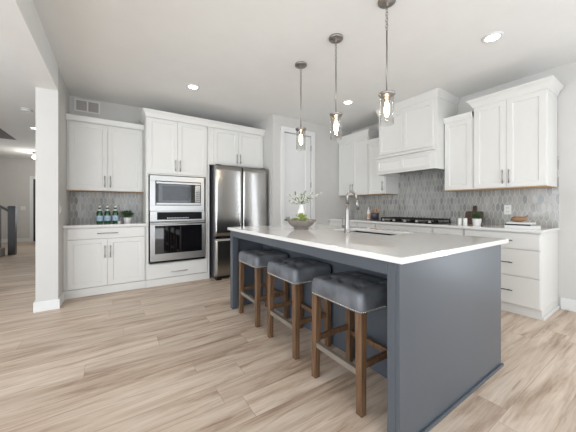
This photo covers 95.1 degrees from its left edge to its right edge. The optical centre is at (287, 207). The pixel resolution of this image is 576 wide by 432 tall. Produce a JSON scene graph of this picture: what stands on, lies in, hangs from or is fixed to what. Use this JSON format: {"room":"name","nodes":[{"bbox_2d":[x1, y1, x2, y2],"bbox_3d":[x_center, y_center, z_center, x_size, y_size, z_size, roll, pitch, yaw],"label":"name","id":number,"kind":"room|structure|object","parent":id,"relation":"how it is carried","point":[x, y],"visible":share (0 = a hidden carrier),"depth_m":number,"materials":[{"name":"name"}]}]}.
{"room":"kitchen","nodes":[
{"label":"kitchen","id":0,"kind":"room"},
{"bbox_2d":[0,129,15,139],"bbox_3d":[-6.850,-2.841,4.084,3.340,2.499,3.420,0,0,-34],"label":"trim","id":1,"kind":"structure","parent":0,"point":[3,134],"depth_m":6.13,"materials":[{"name":"beige paint"}]},
{"bbox_2d":[0,157,34,238],"bbox_3d":[-8.207,-0.224,9.028,2.664,2.735,0.120,0,0,-34],"label":"wall","id":2,"kind":"structure","parent":0,"point":[15,173],"depth_m":8.57,"materials":[{"name":"paint"}]},
{"bbox_2d":[30,176,34,241],"bbox_3d":[-8.097,0.059,9.011,1.070,2.170,0.031,0,0,-34],"label":"door","id":3,"kind":"structure","parent":2,"relation":"in","point":[32,178],"depth_m":8.75,"materials":[{"name":"paint"}]},
{"bbox_2d":[35,67,69,301],"bbox_3d":[-4.906,-0.224,6.291,0.188,2.735,8.090,0,0,-34],"label":"wall","id":4,"kind":"structure","parent":0,"point":[51,106],"depth_m":2.93,"materials":[{"name":"paint"}]},
{"bbox_2d":[0,0,57,90],"bbox_3d":[-0.622,-1.448,-0.166,0.188,0.285,7.410,0,0,-34],"label":"beam","id":5,"kind":"structure","parent":4,"relation":"attached to","point":[21,27],"depth_m":2.16,"materials":[{"name":"paint"}]},
{"bbox_2d":[1,238,63,312],"bbox_3d":[-5.877,1.079,5.638,2.560,0.130,8.106,0,0,-34],"label":"baseboard","id":6,"kind":"structure","parent":4,"relation":"attached to","point":[47,305],"depth_m":2.93,"materials":[{"name":"paint"}]},
{"bbox_2d":[70,95,142,221],"bbox_3d":[-1.974,-0.224,4.571,2.796,2.735,0.120,0,0,-34],"label":"wall","id":7,"kind":"structure","parent":0,"point":[110,111],"depth_m":4.04,"materials":[{"name":"paint"}]},
{"bbox_2d":[74,98,99,114],"bbox_3d":[-2.933,-1.471,3.856,0.300,0.180,0.012,0,0,-34],"label":"air vent","id":8,"kind":"object","parent":7,"relation":"in","point":[81,105],"visible":1,"depth_m":3.85,"materials":[{"name":"metal"}]},
{"bbox_2d":[66,113,143,192],"bbox_3d":[-2.627,-0.727,3.845,0.902,1.008,0.364,0,0,-34],"label":"upper cabinet","id":9,"kind":"object","parent":7,"relation":"attached to","point":[104,155],"visible":1,"depth_m":3.70,"materials":[{"name":"paint"}]},
{"bbox_2d":[70,191,141,222],"bbox_3d":[-2.725,0.002,3.994,0.905,0.455,0.010,0,0,-34],"label":"tile backsplash","id":10,"kind":"structure","parent":7,"relation":"attached to","point":[83,205],"depth_m":3.94,"materials":[{"name":"tile"}]},
{"bbox_2d":[252,116,269,225],"bbox_3d":[-0.535,-0.224,5.034,0.115,2.735,0.940,0,0,-34],"label":"wall","id":11,"kind":"structure","parent":0,"point":[264,124],"depth_m":4.67,"materials":[{"name":"paint"}]},
{"bbox_2d":[0,241,575,431],"bbox_3d":[-2.618,1.184,3.363,9.355,0.080,15.500,0,0,-34],"label":"floor","id":12,"kind":"structure","parent":0,"point":[176,357],"depth_m":1.81,"materials":[{"name":"brown wood"}]},
{"bbox_2d":[0,205,17,256],"bbox_3d":[-7.539,-0.477,5.154,2.975,3.242,1.125,0,0,-34],"label":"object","id":13,"kind":"structure","parent":12,"relation":"on","point":[12,210],"depth_m":6.29,"materials":[{"name":"grey carpet"}]},
{"bbox_2d":[63,226,145,299],"bbox_3d":[-2.549,0.703,3.728,0.902,0.883,0.644,0,0,-34],"label":"base cabinet","id":14,"kind":"object","parent":12,"relation":"on","point":[96,260],"visible":0.94,"depth_m":3.47,"materials":[{"name":"paint"}]},
{"bbox_2d":[63,221,145,227],"bbox_3d":[-2.553,0.245,3.733,0.904,0.030,0.634,0,0,-34],"label":"countertop","id":15,"kind":"structure","parent":14,"relation":"on","point":[139,223],"depth_m":3.50,"materials":[{"name":"white stone"}]},
{"bbox_2d":[96,206,102,223],"bbox_3d":[-2.644,0.105,3.700,0.076,0.249,0.077,0,0,-34],"label":"water bottle","id":16,"kind":"object","parent":15,"relation":"on","point":[99,215],"visible":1,"depth_m":3.68,"materials":[{"name":"green glass"}]},
{"bbox_2d":[104,206,110,222],"bbox_3d":[-2.572,0.105,3.753,0.076,0.249,0.077,0,0,-34],"label":"water bottle","id":17,"kind":"object","parent":15,"relation":"on","point":[107,216],"visible":0.9,"depth_m":3.73,"materials":[{"name":"green glass"}]},
{"bbox_2d":[112,206,118,222],"bbox_3d":[-2.492,0.105,3.807,0.076,0.249,0.077,0,0,-34],"label":"water bottle","id":18,"kind":"object","parent":15,"relation":"on","point":[115,216],"visible":0.93,"depth_m":3.78,"materials":[{"name":"green glass"}]},
{"bbox_2d":[119,210,133,222],"bbox_3d":[-2.386,0.137,3.896,0.213,0.186,0.207,0,0,-34],"label":"potted plant","id":19,"kind":"object","parent":15,"relation":"on","point":[128,218],"visible":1,"depth_m":3.88,"materials":[{"name":"green plant"}]},
{"bbox_2d":[139,108,208,287],"bbox_3d":[-1.821,-0.121,4.199,0.916,2.530,0.665,0,0,-34],"label":"tall cabinet","id":20,"kind":"object","parent":12,"relation":"on","point":[175,144],"visible":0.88,"depth_m":3.93,"materials":[{"name":"paint"}]},
{"bbox_2d":[148,175,203,210],"bbox_3d":[-1.750,-0.200,4.118,0.769,0.518,0.438,0,0,-34],"label":"microwave","id":21,"kind":"object","parent":20,"relation":"in","point":[165,193],"visible":1,"depth_m":3.93,"materials":[{"name":"metal"}]},
{"bbox_2d":[148,211,205,263],"bbox_3d":[-1.770,0.435,4.153,0.768,0.748,0.658,0,0,-34],"label":"wall oven","id":22,"kind":"object","parent":20,"relation":"in","point":[173,236],"visible":1,"depth_m":3.92,"materials":[{"name":"metal"}]},
{"bbox_2d":[207,120,264,278],"bbox_3d":[-1.015,-0.121,4.733,1.014,2.530,0.665,0,0,-34],"label":"tall cabinet","id":23,"kind":"object","parent":12,"relation":"on","point":[228,144],"visible":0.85,"depth_m":4.43,"materials":[{"name":"paint"}]},
{"bbox_2d":[209,164,266,280],"bbox_3d":[-0.957,0.236,4.642,0.914,1.815,0.806,0,0,-34],"label":"refrigerator","id":24,"kind":"object","parent":12,"relation":"on","point":[237,195],"visible":0.71,"depth_m":4.23,"materials":[{"name":"metal"}]},
{"bbox_2d":[238,248,288,327],"bbox_3d":[-0.264,0.802,2.777,0.387,0.684,0.454,0,0,-34],"label":"bar stool","id":25,"kind":"object","parent":12,"relation":"on","point":[259,259],"visible":0.8,"depth_m":2.67,"materials":[{"name":"brown wood"}]},
{"bbox_2d":[267,257,330,359],"bbox_3d":[0.087,0.802,2.248,0.387,0.684,0.454,0,0,-34],"label":"bar stool","id":26,"kind":"object","parent":12,"relation":"on","point":[298,271],"visible":0.88,"depth_m":2.14,"materials":[{"name":"grey leather"}]},
{"bbox_2d":[329,220,357,226],"bbox_3d":[1.260,0.703,5.087,0.682,0.883,0.721,0,0,-34],"label":"base cabinet","id":27,"kind":"object","parent":12,"relation":"on","point":[330,221],"visible":0.04,"depth_m":4.96,"materials":[{"name":"paint"}]},
{"bbox_2d":[312,271,386,417],"bbox_3d":[0.430,0.802,1.707,0.387,0.684,0.454,0,0,-34],"label":"bar stool","id":28,"kind":"object","parent":12,"relation":"on","point":[361,294],"visible":0.88,"depth_m":1.58,"materials":[{"name":"grey leather"}]},
{"bbox_2d":[357,222,375,227],"bbox_3d":[1.568,0.703,4.623,0.682,0.883,0.389,0,0,-34],"label":"base cabinet","id":29,"kind":"object","parent":12,"relation":"on","point":[359,224],"visible":0.14,"depth_m":4.44,"materials":[{"name":"paint"}]},
{"bbox_2d":[230,230,503,431],"bbox_3d":[0.458,0.703,2.456,1.255,0.883,2.144,0,0,-34],"label":"kitchen island","id":30,"kind":"object","parent":12,"relation":"on","point":[439,327],"visible":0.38,"depth_m":1.52,"materials":[{"name":"blue wood"}]},
{"bbox_2d":[227,223,508,263],"bbox_3d":[0.454,0.245,2.460,1.303,0.030,2.183,0,0,-34],"label":"island countertop","id":31,"kind":"structure","parent":30,"relation":"on","point":[404,247],"depth_m":1.79,"materials":[{"name":"white stone"}]},
{"bbox_2d":[284,213,315,229],"bbox_3d":[0.139,0.145,2.775,0.312,0.169,0.312,0,0,-34],"label":"succulent bowl","id":32,"kind":"object","parent":31,"relation":"on","point":[301,223],"visible":1,"depth_m":2.70,"materials":[{"name":"grey ceramic"}]},
{"bbox_2d":[289,190,320,217],"bbox_3d":[0.199,0.016,3.022,0.409,0.427,0.116,0,0,-5],"label":"bud vase","id":33,"kind":"object","parent":31,"relation":"on","point":[301,209],"visible":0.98,"depth_m":3.01,"materials":[{"name":"white ceramic"}]},
{"bbox_2d":[342,190,358,232],"bbox_3d":[0.579,0.039,2.411,0.162,0.382,0.085,0,0,-1],"label":"faucet","id":34,"kind":"object","parent":31,"relation":"on","point":[346,226],"visible":1,"depth_m":2.39,"materials":[{"name":"silver metal"}]},
{"bbox_2d":[351,231,394,234],"bbox_3d":[0.790,0.377,2.517,0.374,0.234,0.684,0,0,-34],"label":"sink basin","id":35,"kind":"object","parent":31,"relation":"in","point":[351,231],"visible":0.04,"depth_m":2.71,"materials":[{"name":"metal"}]},
{"bbox_2d":[376,223,432,232],"bbox_3d":[1.930,0.703,4.077,0.682,0.883,0.917,0,0,-34],"label":"base cabinet","id":36,"kind":"object","parent":12,"relation":"on","point":[378,225],"visible":0.14,"depth_m":3.84,"materials":[{"name":"paint"}]},
{"bbox_2d":[433,227,463,234],"bbox_3d":[2.303,0.703,3.547,0.646,0.883,0.375,0,0,-34],"label":"base cabinet","id":37,"kind":"object","parent":12,"relation":"on","point":[456,231],"visible":0.09,"depth_m":3.35,"materials":[{"name":"paint"}]},
{"bbox_2d":[464,229,559,320],"bbox_3d":[2.589,0.703,3.083,0.682,0.883,0.711,0,0,-34],"label":"base cabinet","id":38,"kind":"object","parent":12,"relation":"on","point":[529,261],"visible":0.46,"depth_m":2.78,"materials":[{"name":"paint"}]},
{"bbox_2d":[328,218,559,232],"bbox_3d":[1.926,0.245,4.089,0.677,0.030,3.124,0,0,-34],"label":"countertop","id":39,"kind":"structure","parent":38,"relation":"on","point":[494,227],"depth_m":3.29,"materials":[{"name":"white stone"}]},
{"bbox_2d":[371,213,378,219],"bbox_3d":[1.555,0.165,4.710,0.136,0.130,0.136,0,0,-34],"label":"utensil crock","id":40,"kind":"object","parent":39,"relation":"on","point":[374,216],"visible":0.88,"depth_m":4.65,"materials":[{"name":"ceramic"}]},
{"bbox_2d":[377,217,450,223],"bbox_3d":[1.914,0.199,4.066,0.485,0.062,0.910,0,0,-34],"label":"gas cooktop","id":41,"kind":"object","parent":39,"relation":"in","point":[392,219],"visible":1,"depth_m":3.92,"materials":[{"name":"black metal"}]},
{"bbox_2d":[465,206,482,223],"bbox_3d":[2.551,0.104,3.612,0.074,0.253,0.210,0,0,-34],"label":"cutting board","id":42,"kind":"object","parent":39,"relation":"on","point":[468,213],"visible":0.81,"depth_m":3.62,"materials":[{"name":"brown wood"}]},
{"bbox_2d":[469,212,481,225],"bbox_3d":[2.373,0.145,3.305,0.146,0.170,0.149,0,0,11],"label":"potted plant","id":43,"kind":"object","parent":39,"relation":"on","point":[476,221],"visible":1,"depth_m":3.28,"materials":[{"name":"green plant"}]},
{"bbox_2d":[504,225,540,228],"bbox_3d":[2.582,0.215,2.901,0.220,0.030,0.255,0,0,-34],"label":"book","id":44,"kind":"object","parent":39,"relation":"on","point":[505,226],"visible":0.89,"depth_m":2.83,"materials":[{"name":"paper"}]},
{"bbox_2d":[505,224,535,225],"bbox_3d":[2.579,0.193,2.923,0.200,0.014,0.220,0,0,-34],"label":"book","id":45,"kind":"object","parent":44,"relation":"on","point":[505,224],"visible":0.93,"depth_m":2.84,"materials":[{"name":"paper"}]},
{"bbox_2d":[506,222,535,224],"bbox_3d":[2.582,0.176,2.919,0.190,0.017,0.210,0,0,-34],"label":"book","id":46,"kind":"object","parent":45,"relation":"on","point":[527,223],"visible":1,"depth_m":2.88,"materials":[{"name":"paper"}]},
{"bbox_2d":[511,215,527,221],"bbox_3d":[2.561,0.126,2.922,0.065,0.080,0.157,0,0,-34],"label":"bowl","id":47,"kind":"object","parent":46,"relation":"on","point":[515,218],"visible":0.99,"depth_m":2.90,"materials":[{"name":"brown wood"}]},
{"bbox_3d":[1.478,0.224,4.827,0.090,0.011,0.090,0,0,-34],"label":"wooden coaster","id":48,"kind":"object","parent":39,"relation":"on","visible":0},
{"bbox_2d":[367,206,370,218],"bbox_3d":[1.478,0.088,4.827,0.066,0.260,0.066,0,0,-34],"label":"oil bottle","id":49,"kind":"object","parent":48,"relation":"on","point":[368,210],"visible":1,"depth_m":4.81,"materials":[{"name":"white ceramic"}]},
{"bbox_2d":[0,0,575,158],"bbox_3d":[-2.618,-1.651,3.363,9.355,0.120,15.500,0,0,-34],"label":"ceiling","id":50,"kind":"structure","parent":0,"point":[242,56],"depth_m":2.71,"materials":[{"name":"paint"}]},
{"bbox_2d":[20,107,32,111],"bbox_3d":[-4.242,-1.572,4.278,0.143,0.038,0.143,0,0,-34],"label":"recessed light","id":51,"kind":"object","parent":50,"relation":"attached to","point":[21,108],"visible":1,"depth_m":4.25,"materials":[{"name":"white plastic"}]},
{"bbox_2d":[186,84,199,89],"bbox_3d":[-1.253,-1.585,3.478,0.170,0.011,0.170,0,0,-34],"label":"recessed light","id":52,"kind":"object","parent":50,"relation":"in","point":[190,86],"visible":1,"depth_m":3.46,"materials":[{"name":"paint"}]},
{"bbox_2d":[295,61,306,149],"bbox_3d":[0.144,-1.113,2.940,0.134,0.955,0.134,0,0,-34],"label":"pendant lamp","id":53,"kind":"object","parent":50,"relation":"hanging from","point":[300,65],"visible":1,"depth_m":2.93,"materials":[{"name":"silver metal"}]},
{"bbox_2d":[329,33,342,139],"bbox_3d":[0.451,-1.113,2.477,0.134,0.955,0.134,0,0,-34],"label":"pendant lamp","id":54,"kind":"object","parent":50,"relation":"hanging from","point":[335,38],"visible":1,"depth_m":2.47,"materials":[{"name":"silver metal"}]},
{"bbox_2d":[342,100,353,104],"bbox_3d":[0.908,-1.585,3.992,0.170,0.011,0.170,0,0,-34],"label":"recessed light","id":55,"kind":"object","parent":50,"relation":"in","point":[346,102],"visible":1,"depth_m":3.99,"materials":[{"name":"beige"}]},
{"bbox_2d":[378,0,395,122],"bbox_3d":[0.760,-1.113,2.029,0.134,0.955,0.134,0,0,-34],"label":"pendant lamp","id":56,"kind":"object","parent":50,"relation":"hanging from","point":[387,94],"visible":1,"depth_m":2.02,"materials":[{"name":"silver metal"}]},
{"bbox_2d":[481,31,503,42],"bbox_3d":[1.913,-1.585,2.466,0.170,0.011,0.170,0,0,-34],"label":"recessed light","id":57,"kind":"object","parent":50,"relation":"in","point":[494,36],"visible":1,"depth_m":2.46,"materials":[{"name":"beige"}]},
{"bbox_2d":[270,114,351,224],"bbox_3d":[0.511,-0.224,5.095,1.925,2.735,0.115,0,0,-34],"label":"wall","id":58,"kind":"structure","parent":0,"point":[328,204],"depth_m":5.10,"materials":[{"name":"paint"}]},
{"bbox_2d":[280,126,314,224],"bbox_3d":[0.193,-0.136,4.801,0.770,2.560,0.131,0,0,-34],"label":"door","id":59,"kind":"structure","parent":58,"relation":"in","point":[294,164],"depth_m":4.80,"materials":[{"name":"paint"}]},
{"bbox_2d":[352,61,575,308],"bbox_3d":[3.410,-0.224,2.575,0.120,2.735,7.520,0,0,-34],"label":"wall","id":60,"kind":"structure","parent":0,"point":[566,74],"depth_m":2.95,"materials":[{"name":"paint"}]},
{"bbox_2d":[336,129,378,196],"bbox_3d":[1.378,-0.804,5.112,0.439,1.163,0.811,0,0,-34],"label":"upper cabinet","id":61,"kind":"object","parent":60,"relation":"attached to","point":[354,147],"visible":0.78,"depth_m":4.98,"materials":[{"name":"paint"}]},
{"bbox_2d":[367,137,398,194],"bbox_3d":[1.678,-0.707,4.673,0.424,0.968,0.347,0,0,-34],"label":"upper cabinet","id":62,"kind":"object","parent":60,"relation":"attached to","point":[378,185],"visible":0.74,"depth_m":4.60,"materials":[{"name":"paint"}]},
{"bbox_2d":[375,88,459,176],"bbox_3d":[1.941,-1.056,4.070,0.654,1.069,1.010,0,0,-34],"label":"range hood","id":63,"kind":"object","parent":60,"relation":"attached to","point":[415,141],"visible":0.94,"depth_m":3.80,"materials":[{"name":"paint"}]},
{"bbox_2d":[351,156,558,226],"bbox_3d":[2.202,-0.173,4.277,0.010,0.805,3.115,0,0,-34],"label":"tile backsplash","id":64,"kind":"structure","parent":60,"relation":"attached to","point":[421,194],"depth_m":3.92,"materials":[{"name":"tile"}]},
{"bbox_2d":[504,205,510,214],"bbox_3d":[2.799,0.034,3.360,0.008,0.120,0.075,0,0,-34],"label":"wall outlet","id":65,"kind":"object","parent":64,"relation":"attached to","point":[507,208],"visible":1,"depth_m":3.36,"materials":[{"name":"white plastic"}]},
{"bbox_2d":[443,111,484,191],"bbox_3d":[2.402,-0.720,3.595,0.411,0.993,0.351,0,0,-34],"label":"upper cabinet","id":66,"kind":"object","parent":60,"relation":"attached to","point":[459,129],"visible":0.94,"depth_m":3.48,"materials":[{"name":"paint"}]},
{"bbox_2d":[466,75,563,190],"bbox_3d":[2.676,-0.787,3.151,0.444,1.128,0.798,0,0,-34],"label":"upper cabinet","id":67,"kind":"object","parent":60,"relation":"attached to","point":[515,128],"visible":1,"depth_m":2.98,"materials":[{"name":"paint"}]},
{"bbox_2d":[561,297,575,311],"bbox_3d":[4.250,1.079,1.185,0.016,0.130,4.276,0,0,-34],"label":"baseboard","id":68,"kind":"structure","parent":60,"relation":"attached to","point":[566,304],"depth_m":2.91,"materials":[{"name":"paint"}]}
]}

